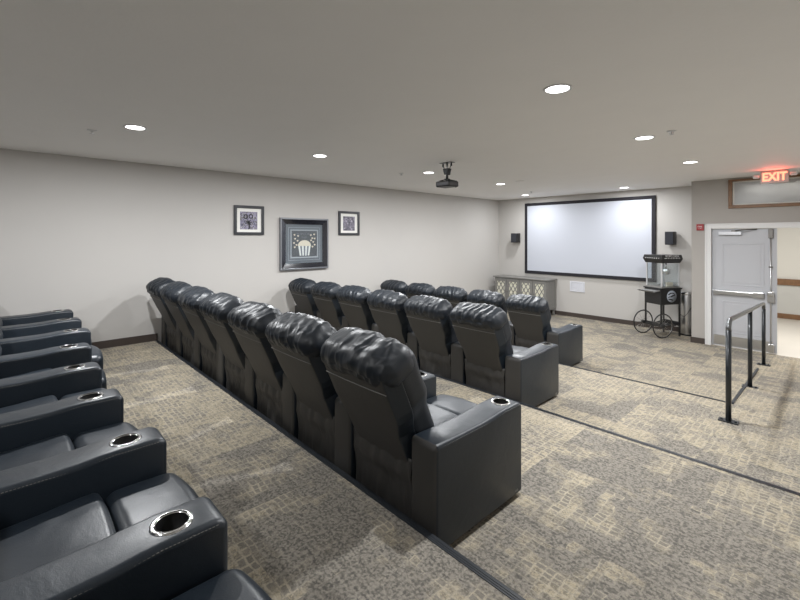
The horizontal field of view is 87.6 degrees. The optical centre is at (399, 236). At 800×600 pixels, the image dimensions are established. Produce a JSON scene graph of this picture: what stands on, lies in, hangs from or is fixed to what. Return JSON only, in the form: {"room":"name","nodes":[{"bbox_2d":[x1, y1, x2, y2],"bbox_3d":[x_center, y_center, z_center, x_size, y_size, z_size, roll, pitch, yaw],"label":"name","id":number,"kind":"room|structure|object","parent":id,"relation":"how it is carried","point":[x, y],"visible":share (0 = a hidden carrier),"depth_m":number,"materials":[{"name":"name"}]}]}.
{"room":"movie theater room","nodes":[
{"label":"movie theater room","id":0,"kind":"room"},
{"bbox_2d":[0,148,498,341],"bbox_3d":[-1.746,0.510,7.637,12.450,3.081,0.120,0,0,-43],"label":"wall","id":1,"kind":"structure","parent":0,"point":[85,236],"depth_m":6.20,"materials":[{"name":"beige paint"}]},
{"bbox_2d":[92,333,157,348],"bbox_3d":[-4.822,1.424,4.683,3.723,0.100,0.014,0,0,-43],"label":"baseboard","id":2,"kind":"structure","parent":1,"relation":"attached to","point":[150,337],"depth_m":5.68,"materials":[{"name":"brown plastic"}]},
{"bbox_2d":[234,205,263,234],"bbox_3d":[-2.476,-0.274,6.855,0.504,0.480,0.029,0,0,-43],"label":"framed picture","id":3,"kind":"object","parent":1,"relation":"attached to","point":[248,220],"visible":1,"depth_m":6.85,"materials":[{"name":"grey wood"}]},
{"bbox_2d":[240,211,256,229],"bbox_3d":[-2.484,-0.269,6.856,0.290,0.290,0.002,0,0,-43],"label":"print","id":4,"kind":"object","parent":3,"relation":"attached to","point":[248,219],"depth_m":6.85,"materials":[{"name":"purple"}]},
{"bbox_2d":[279,217,327,270],"bbox_3d":[-1.720,0.122,7.541,0.974,0.921,0.054,0,0,-43],"label":"framed picture","id":5,"kind":"object","parent":1,"relation":"attached to","point":[303,242],"visible":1,"depth_m":7.52,"materials":[{"name":"black wood"}]},
{"bbox_2d":[292,231,316,256],"bbox_3d":[-1.733,0.122,7.555,0.518,0.465,0.010,0,0,-43],"label":"print","id":6,"kind":"object","parent":5,"relation":"attached to","point":[304,243],"depth_m":7.55,"materials":[{"name":"paper"}]},
{"bbox_2d":[338,211,359,234],"bbox_3d":[-1.002,-0.269,8.227,0.503,0.470,0.029,0,0,-43],"label":"framed picture","id":7,"kind":"object","parent":1,"relation":"attached to","point":[348,221],"visible":1,"depth_m":8.22,"materials":[{"name":"grey"}]},
{"bbox_2d":[343,216,354,230],"bbox_3d":[-1.006,-0.264,8.231,0.280,0.280,0.002,0,0,-43],"label":"print","id":8,"kind":"object","parent":7,"relation":"attached to","point":[348,221],"depth_m":8.23},
{"bbox_2d":[100,341,510,599],"bbox_3d":[-2.326,1.712,2.002,3.723,0.477,7.340,0,0,-43],"label":"floor","id":9,"kind":"structure","parent":0,"point":[298,528],"depth_m":2.29,"materials":[{"name":"carpet"}]},
{"bbox_2d":[0,309,72,326],"bbox_3d":[-4.199,0.930,4.532,1.159,1.088,0.777,0,0,-43],"label":"recliner","id":10,"kind":"object","parent":9,"relation":"on","point":[66,313],"visible":0.22,"depth_m":4.82,"materials":[{"name":"black leather"}]},
{"bbox_2d":[0,317,91,344],"bbox_3d":[-3.699,0.930,4.013,1.155,1.088,0.777,0,0,-43],"label":"recliner","id":11,"kind":"object","parent":9,"relation":"on","point":[21,330],"visible":0.18,"depth_m":4.30,"materials":[{"name":"black leather"}]},
{"bbox_2d":[0,328,102,368],"bbox_3d":[-3.230,0.928,3.495,0.767,1.092,1.167,0,0,43],"label":"recliner","id":12,"kind":"object","parent":9,"relation":"on","point":[8,346],"visible":0.28,"depth_m":3.75,"materials":[{"name":"black leather"}]},
{"bbox_2d":[0,362,104,413],"bbox_3d":[-2.302,0.930,2.362,1.159,1.088,0.777,0,0,-43],"label":"recliner","id":13,"kind":"object","parent":9,"relation":"on","point":[52,385],"visible":0.22,"depth_m":2.69,"materials":[{"name":"black leather"}]},
{"bbox_2d":[0,395,57,413],"bbox_3d":[-2.215,1.089,2.356,0.460,0.193,0.534,0,0,-43],"label":"seat cushion","id":14,"kind":"object","parent":13,"relation":"on","point":[10,403],"depth_m":2.55,"materials":[{"name":"black leather"}]},
{"bbox_2d":[0,342,106,388],"bbox_3d":[-2.774,0.928,2.907,1.157,1.091,0.777,0,0,-43],"label":"recliner","id":15,"kind":"object","parent":9,"relation":"on","point":[13,365],"visible":0.24,"depth_m":3.22,"materials":[{"name":"black leather"}]},
{"bbox_2d":[3,368,50,378],"bbox_3d":[-2.687,1.089,2.900,0.460,0.193,0.534,0,0,-43],"label":"seat cushion","id":16,"kind":"object","parent":15,"relation":"on","point":[9,372],"depth_m":3.11,"materials":[{"name":"black leather"}]},
{"bbox_2d":[0,388,137,470],"bbox_3d":[-1.805,0.930,1.842,1.155,1.088,0.777,0,0,-43],"label":"recliner","id":17,"kind":"object","parent":9,"relation":"on","point":[32,434],"visible":0.38,"depth_m":2.13,"materials":[{"name":"black leather"}]},
{"bbox_2d":[0,434,74,470],"bbox_3d":[-1.720,1.089,1.834,0.460,0.193,0.534,0,0,-43],"label":"seat cushion","id":18,"kind":"object","parent":17,"relation":"on","point":[18,450],"depth_m":1.99,"materials":[{"name":"black leather"}]},
{"bbox_2d":[0,427,198,582],"bbox_3d":[-1.304,0.928,1.353,0.767,1.092,1.167,0,0,43],"label":"recliner","id":19,"kind":"object","parent":9,"relation":"on","point":[55,507],"visible":0.62,"depth_m":1.58,"materials":[{"name":"black leather"}]},
{"bbox_2d":[0,493,115,582],"bbox_3d":[-1.197,1.089,1.336,0.460,0.193,0.534,0,0,-43],"label":"seat cushion","id":20,"kind":"object","parent":19,"relation":"on","point":[35,533],"depth_m":1.44,"materials":[{"name":"black leather"}]},
{"bbox_2d":[0,497,271,599],"bbox_3d":[-0.751,0.928,0.768,1.160,1.092,0.905,0,0,-43],"label":"recliner","id":21,"kind":"object","parent":9,"relation":"on","point":[180,552],"visible":1,"depth_m":1.20,"materials":[{"name":"black leather"}]},
{"bbox_2d":[0,0,799,199],"bbox_3d":[0.795,-1.080,4.907,12.450,0.100,7.540,0,0,-43],"label":"ceiling","id":22,"kind":"structure","parent":0,"point":[382,89],"depth_m":2.93,"materials":[{"name":"paint"}]},
{"bbox_2d":[123,125,146,130],"bbox_3d":[-2.485,-1.026,3.917,0.196,0.007,0.196,0,0,-43],"label":"recessed light","id":23,"kind":"object","parent":22,"relation":"in","point":[132,127],"visible":1,"depth_m":3.90,"materials":[{"name":"white paint"}]},
{"bbox_2d":[312,154,327,157],"bbox_3d":[-1.014,-1.026,5.286,0.196,0.007,0.196,0,0,-43],"label":"recessed light","id":24,"kind":"object","parent":22,"relation":"in","point":[315,155],"visible":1,"depth_m":5.25,"materials":[{"name":"white paint"}]},
{"bbox_2d":[436,161,457,187],"bbox_3d":[0.658,-0.860,5.791,0.233,0.340,0.250,0,0,-43],"label":"projector","id":25,"kind":"object","parent":22,"relation":"hanging from","point":[448,183],"visible":1,"depth_m":5.74,"materials":[{"name":"black plastic"}]},
{"bbox_2d":[436,182,447,185],"bbox_3d":[0.575,-0.728,5.713,0.006,0.035,0.200,0,0,-43],"label":"vent","id":26,"kind":"object","parent":25,"relation":"attached to","point":[437,183],"depth_m":5.71,"materials":[{"name":"grey plastic"}]},
{"bbox_2d":[543,84,572,93],"bbox_3d":[1.094,-1.026,2.897,0.196,0.007,0.196,0,0,-43],"label":"recessed light","id":27,"kind":"object","parent":22,"relation":"in","point":[557,88],"visible":1,"depth_m":2.89,"materials":[{"name":"white paint"}]},
{"bbox_2d":[634,135,654,139],"bbox_3d":[2.532,-1.026,4.324,0.196,0.007,0.196,0,0,-43],"label":"recessed light","id":28,"kind":"object","parent":22,"relation":"in","point":[647,137],"visible":1,"depth_m":4.30,"materials":[{"name":"white paint"}]},
{"bbox_2d":[682,161,698,163],"bbox_3d":[3.991,-1.026,5.737,0.196,0.007,0.196,0,0,-43],"label":"recessed light","id":29,"kind":"object","parent":22,"relation":"in","point":[687,162],"visible":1,"depth_m":5.73,"materials":[{"name":"white paint"}]},
{"bbox_2d":[753,169,797,183],"bbox_3d":[5.774,-0.930,6.434,0.080,0.200,0.515,0,0,-43],"label":"exit sign","id":30,"kind":"object","parent":22,"relation":"hanging from","point":[771,176],"visible":1,"depth_m":6.42,"materials":[{"name":"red plastic"}]},
{"bbox_2d":[499,186,691,326],"bbox_3d":[4.476,0.510,10.030,0.120,3.081,4.855,0,0,-43],"label":"wall","id":31,"kind":"structure","parent":0,"point":[611,298],"depth_m":9.46,"materials":[{"name":"beige paint"}]},
{"bbox_2d":[511,233,519,242],"bbox_3d":[3.115,0.026,11.233,0.231,0.250,0.190,0,0,-43],"label":"wall speaker","id":32,"kind":"object","parent":31,"relation":"attached to","point":[515,237],"visible":1,"depth_m":11.15,"materials":[{"name":"black plastic"}]},
{"bbox_2d":[511,234,515,241],"bbox_3d":[3.032,0.026,11.156,0.006,0.225,0.152,0,0,-43],"label":"grille","id":33,"kind":"object","parent":32,"relation":"attached to","point":[513,236],"depth_m":11.15,"materials":[{"name":"grey fabric"}]},
{"bbox_2d":[570,281,584,292],"bbox_3d":[4.298,1.206,10.122,0.013,0.250,0.360,0,0,-43],"label":"air vent","id":34,"kind":"object","parent":31,"relation":"in","point":[582,287],"visible":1,"depth_m":10.12,"materials":[{"name":"white metal"}]},
{"bbox_2d":[525,195,655,281],"bbox_3d":[4.386,0.035,10.002,0.041,1.848,3.085,0,0,-43],"label":"projection screen","id":35,"kind":"object","parent":31,"relation":"attached to","point":[606,238],"visible":1,"depth_m":9.81,"materials":[{"name":"white fabric"}]},
{"bbox_2d":[550,310,677,331],"bbox_3d":[4.390,1.901,10.024,0.014,0.100,4.721,0,0,-43],"label":"baseboard","id":36,"kind":"structure","parent":31,"relation":"attached to","point":[600,318],"depth_m":9.60,"materials":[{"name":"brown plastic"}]},
{"bbox_2d":[665,232,676,244],"bbox_3d":[5.574,0.026,8.591,0.231,0.270,0.170,0,0,-43],"label":"wall speaker","id":37,"kind":"object","parent":31,"relation":"attached to","point":[670,237],"visible":1,"depth_m":8.52,"materials":[{"name":"black plastic"}]},
{"bbox_2d":[665,232,672,243],"bbox_3d":[5.492,0.026,8.514,0.006,0.243,0.136,0,0,-43],"label":"grille","id":38,"kind":"object","parent":37,"relation":"attached to","point":[668,235],"depth_m":8.51,"materials":[{"name":"grey fabric"}]},
{"bbox_2d":[436,377,799,599],"bbox_3d":[-0.183,1.788,3.997,2.132,0.326,7.340,0,0,-43],"label":"floor","id":39,"kind":"structure","parent":0,"point":[595,514],"depth_m":2.35,"materials":[{"name":"carpet"}]},
{"bbox_2d":[146,277,175,352],"bbox_3d":[-2.907,1.079,5.840,0.772,1.092,1.114,0,0,44],"label":"recliner","id":40,"kind":"object","parent":39,"relation":"on","point":[168,333],"visible":0.37,"depth_m":5.48,"materials":[{"name":"black leather"}]},
{"bbox_2d":[160,281,193,364],"bbox_3d":[-2.418,1.079,5.314,0.772,1.092,1.114,0,0,44],"label":"recliner","id":41,"kind":"object","parent":39,"relation":"on","point":[169,293],"visible":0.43,"depth_m":4.96,"materials":[{"name":"black leather"}]},
{"bbox_2d":[177,286,215,380],"bbox_3d":[-1.925,1.079,4.785,0.773,1.092,1.113,0,0,44],"label":"recliner","id":42,"kind":"object","parent":39,"relation":"on","point":[190,299],"visible":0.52,"depth_m":4.43,"materials":[{"name":"black leather"}]},
{"bbox_2d":[199,292,244,400],"bbox_3d":[-1.439,1.079,4.261,0.771,1.092,1.114,0,0,43],"label":"recliner","id":43,"kind":"object","parent":39,"relation":"on","point":[230,357],"visible":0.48,"depth_m":3.90,"materials":[{"name":"black leather"}]},
{"bbox_2d":[227,301,283,427],"bbox_3d":[-0.945,1.079,3.732,0.772,1.092,1.114,0,0,44],"label":"recliner","id":44,"kind":"object","parent":39,"relation":"on","point":[249,321],"visible":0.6,"depth_m":3.37,"materials":[{"name":"black leather"}]},
{"bbox_2d":[265,312,337,464],"bbox_3d":[-0.456,1.079,3.206,0.772,1.092,1.114,0,0,44],"label":"recliner","id":45,"kind":"object","parent":39,"relation":"on","point":[296,340],"visible":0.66,"depth_m":2.83,"materials":[{"name":"black leather"}]},
{"bbox_2d":[156,340,525,599],"bbox_3d":[-0.967,1.494,3.253,0.044,0.050,7.320,0,0,-43],"label":"trim","id":46,"kind":"structure","parent":39,"relation":"attached to","point":[476,569],"depth_m":2.30,"materials":[{"name":"black rubber"}]},
{"bbox_2d":[320,327,520,544],"bbox_3d":[0.095,1.079,2.622,1.110,1.092,0.905,0,0,-43],"label":"recliner","id":47,"kind":"object","parent":39,"relation":"on","point":[446,462],"visible":0.98,"depth_m":2.29,"materials":[{"name":"black leather"}]},
{"bbox_2d":[427,403,457,425],"bbox_3d":[0.120,1.240,2.646,0.460,0.193,0.534,0,0,-43],"label":"seat cushion","id":48,"kind":"object","parent":47,"relation":"on","point":[439,415],"depth_m":2.70,"materials":[{"name":"black leather"}]},
{"bbox_2d":[419,369,799,495],"bbox_3d":[0.594,1.645,4.706,0.044,0.050,7.320,0,0,-43],"label":"trim","id":49,"kind":"structure","parent":39,"relation":"attached to","point":[521,403],"depth_m":3.26,"materials":[{"name":"black rubber"}]},
{"bbox_2d":[507,312,799,400],"bbox_3d":[5.563,2.011,8.129,7.878,0.121,9.120,0,0,-43],"label":"floor","id":50,"kind":"structure","parent":0,"point":[681,365],"depth_m":6.75,"materials":[{"name":"carpet"}]},
{"bbox_2d":[380,279,407,295],"bbox_3d":[0.106,1.405,8.691,0.771,1.092,1.114,0,0,43],"label":"recliner","id":51,"kind":"object","parent":50,"relation":"on","point":[395,285],"visible":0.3,"depth_m":8.19,"materials":[{"name":"black leather"}]},
{"bbox_2d":[405,283,435,298],"bbox_3d":[0.610,1.405,8.151,0.772,1.092,1.114,0,0,44],"label":"recliner","id":52,"kind":"object","parent":50,"relation":"on","point":[414,289],"visible":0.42,"depth_m":7.69,"materials":[{"name":"black leather"}]},
{"bbox_2d":[434,286,467,307],"bbox_3d":[1.110,1.405,7.614,0.772,1.092,1.114,0,0,44],"label":"recliner","id":53,"kind":"object","parent":50,"relation":"on","point":[454,295],"visible":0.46,"depth_m":7.13,"materials":[{"name":"black leather"}]},
{"bbox_2d":[466,289,510,322],"bbox_3d":[1.613,1.405,7.074,0.773,1.092,1.113,0,0,44],"label":"recliner","id":54,"kind":"object","parent":50,"relation":"on","point":[478,296],"visible":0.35,"depth_m":6.60,"materials":[{"name":"black leather"}]},
{"bbox_2d":[493,275,556,314],"bbox_3d":[3.225,1.498,10.871,0.504,0.905,1.580,0,0,-43],"label":"sideboard","id":55,"kind":"object","parent":50,"relation":"on","point":[507,285],"visible":0.52,"depth_m":10.57,"materials":[{"name":"grey paint"}]},
{"bbox_2d":[505,294,582,365],"bbox_3d":[2.172,1.405,6.482,1.108,1.092,0.905,0,0,-43],"label":"recliner","id":56,"kind":"object","parent":50,"relation":"on","point":[529,315],"visible":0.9,"depth_m":6.17,"materials":[{"name":"black leather"}]},
{"bbox_2d":[633,254,690,337],"bbox_3d":[5.219,1.153,8.321,0.914,1.604,0.530,0,0,-14],"label":"cart","id":57,"kind":"object","parent":50,"relation":"on","point":[662,294],"visible":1,"depth_m":8.19,"materials":[{"name":"black metal"}]},
{"bbox_2d":[637,288,659,292],"bbox_3d":[4.903,1.058,8.243,0.193,0.037,0.370,0,0,-14],"label":"shelf","id":58,"kind":"object","parent":57,"relation":"attached to","point":[647,290],"depth_m":8.20,"materials":[{"name":"grey metal"}]},
{"bbox_2d":[649,281,680,286],"bbox_3d":[5.302,0.946,8.342,0.485,0.080,0.310,0,0,-14],"label":"tray","id":59,"kind":"object","parent":57,"relation":"on","point":[663,284],"depth_m":8.20,"materials":[{"name":"silver metal"}]},
{"bbox_2d":[663,263,670,274],"bbox_3d":[5.304,0.626,8.322,0.156,0.250,0.156,0,0,-14],"label":"kettle","id":60,"kind":"object","parent":57,"relation":"on","point":[666,271],"depth_m":8.27,"materials":[{"name":"silver metal"}]},
{"bbox_2d":[681,290,691,335],"bbox_3d":[5.725,1.511,8.321,0.248,0.880,0.248,0,0,-43],"label":"trash can","id":61,"kind":"object","parent":50,"relation":"on","point":[686,296],"visible":0.62,"depth_m":8.23,"materials":[{"name":"silver metal"}]},
{"bbox_2d":[718,302,770,424],"bbox_3d":[4.365,1.371,5.203,3.416,1.164,0.156,0,0,-44],"label":"handrail","id":62,"kind":"object","parent":50,"relation":"on","point":[728,332],"visible":1,"depth_m":4.20,"materials":[{"name":"grey metal"}]},
{"bbox_2d":[535,364,799,492],"bbox_3d":[2.096,1.869,6.118,4.095,0.165,7.340,0,0,-43],"label":"floor","id":63,"kind":"structure","parent":0,"point":[764,445],"depth_m":4.11,"materials":[{"name":"carpet"}]},
{"bbox_2d":[288,278,317,316],"bbox_3d":[-1.408,1.240,7.357,0.771,1.092,1.114,0,0,43],"label":"recliner","id":64,"kind":"object","parent":63,"relation":"on","point":[299,288],"visible":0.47,"depth_m":6.92,"materials":[{"name":"black leather"}]},
{"bbox_2d":[310,281,344,330],"bbox_3d":[-0.914,1.240,6.828,0.772,1.092,1.114,0,0,44],"label":"recliner","id":65,"kind":"object","parent":63,"relation":"on","point":[323,293],"visible":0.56,"depth_m":6.41,"materials":[{"name":"black leather"}]},
{"bbox_2d":[336,285,374,330],"bbox_3d":[-0.425,1.240,6.302,0.772,1.092,1.114,0,0,44],"label":"recliner","id":66,"kind":"object","parent":63,"relation":"on","point":[352,299],"visible":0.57,"depth_m":5.87,"materials":[{"name":"black leather"}]},
{"bbox_2d":[367,289,411,345],"bbox_3d":[0.068,1.240,5.773,0.773,1.092,1.113,0,0,44],"label":"recliner","id":67,"kind":"object","parent":63,"relation":"on","point":[386,307],"visible":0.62,"depth_m":5.35,"materials":[{"name":"black leather"}]},
{"bbox_2d":[404,295,457,378],"bbox_3d":[0.554,1.240,5.249,0.771,1.092,1.114,0,0,43],"label":"recliner","id":68,"kind":"object","parent":63,"relation":"on","point":[431,337],"visible":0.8,"depth_m":4.88,"materials":[{"name":"black leather"}]},
{"bbox_2d":[449,302,558,406],"bbox_3d":[1.107,1.240,4.664,1.110,1.092,0.905,0,0,-43],"label":"recliner","id":69,"kind":"object","parent":63,"relation":"on","point":[484,357],"visible":0.98,"depth_m":4.36,"materials":[{"name":"black leather"}]},
{"bbox_2d":[559,363,733,403],"bbox_3d":[1.575,1.806,6.613,0.044,0.050,5.865,0,0,-43],"label":"trim","id":70,"kind":"structure","parent":63,"relation":"attached to","point":[559,363],"depth_m":5.07,"materials":[{"name":"black rubber"}]},
{"bbox_2d":[732,368,758,402],"bbox_3d":[4.440,1.865,5.337,2.430,0.171,0.026,0,0,-44],"label":"trim","id":71,"kind":"structure","parent":63,"relation":"attached to","point":[757,369],"depth_m":5.05,"materials":[{"name":"black metal"}]},
{"bbox_2d":[692,173,799,337],"bbox_3d":[6.598,0.461,7.074,0.800,2.981,2.605,0,0,-43],"label":"wall","id":72,"kind":"structure","parent":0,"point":[710,205],"depth_m":7.61,"materials":[{"name":"beige paint"}]},
{"bbox_2d":[690,336,704,343],"bbox_3d":[5.482,1.901,7.677,0.014,0.100,0.229,0,0,-43],"label":"baseboard","id":73,"kind":"structure","parent":72,"relation":"attached to","point":[692,339],"depth_m":7.68,"materials":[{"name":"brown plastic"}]},
{"bbox_2d":[696,224,703,230],"bbox_3d":[5.501,-0.176,7.648,0.023,0.115,0.110,0,0,-43],"label":"sign","id":74,"kind":"object","parent":72,"relation":"attached to","point":[698,226],"visible":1,"depth_m":7.65,"materials":[{"name":"red plastic"}]},
{"bbox_2d":[712,228,776,353],"bbox_3d":[5.927,0.897,7.213,0.155,2.083,0.872,0,0,-43],"label":"door","id":75,"kind":"structure","parent":72,"relation":"in","point":[744,261],"depth_m":7.22,"materials":[{"name":"grey paint"}]},
{"bbox_2d":[705,222,799,344],"bbox_3d":[6.265,0.856,6.928,0.168,2.190,1.945,0,0,-43],"label":"door frame","id":76,"kind":"structure","parent":72,"relation":"attached to","point":[708,227],"depth_m":7.54,"materials":[{"name":"white paint"}]},
{"bbox_2d":[728,174,799,208],"bbox_3d":[6.271,-0.751,6.916,0.155,0.505,1.300,0,0,-43],"label":"window","id":77,"kind":"structure","parent":72,"relation":"attached to","point":[748,192],"depth_m":7.05,"materials":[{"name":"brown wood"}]},
{"bbox_2d":[740,228,799,314],"bbox_3d":[9.678,0.301,9.555,0.112,3.300,5.600,0,0,-43],"label":"wall","id":78,"kind":"structure","parent":0,"point":[788,239],"depth_m":9.94,"materials":[{"name":"white paint"}]},
{"bbox_2d":[777,278,799,285],"bbox_3d":[9.623,1.076,9.504,0.038,0.150,5.600,0,0,-43],"label":"trim","id":79,"kind":"structure","parent":78,"relation":"attached to","point":[792,282],"depth_m":9.91,"materials":[{"name":"brown wood"}]},
{"bbox_2d":[777,313,799,319],"bbox_3d":[9.628,1.891,9.509,0.023,0.120,5.600,0,0,-43],"label":"trim","id":80,"kind":"structure","parent":78,"relation":"attached to","point":[779,315],"depth_m":9.92,"materials":[{"name":"brown wood"}]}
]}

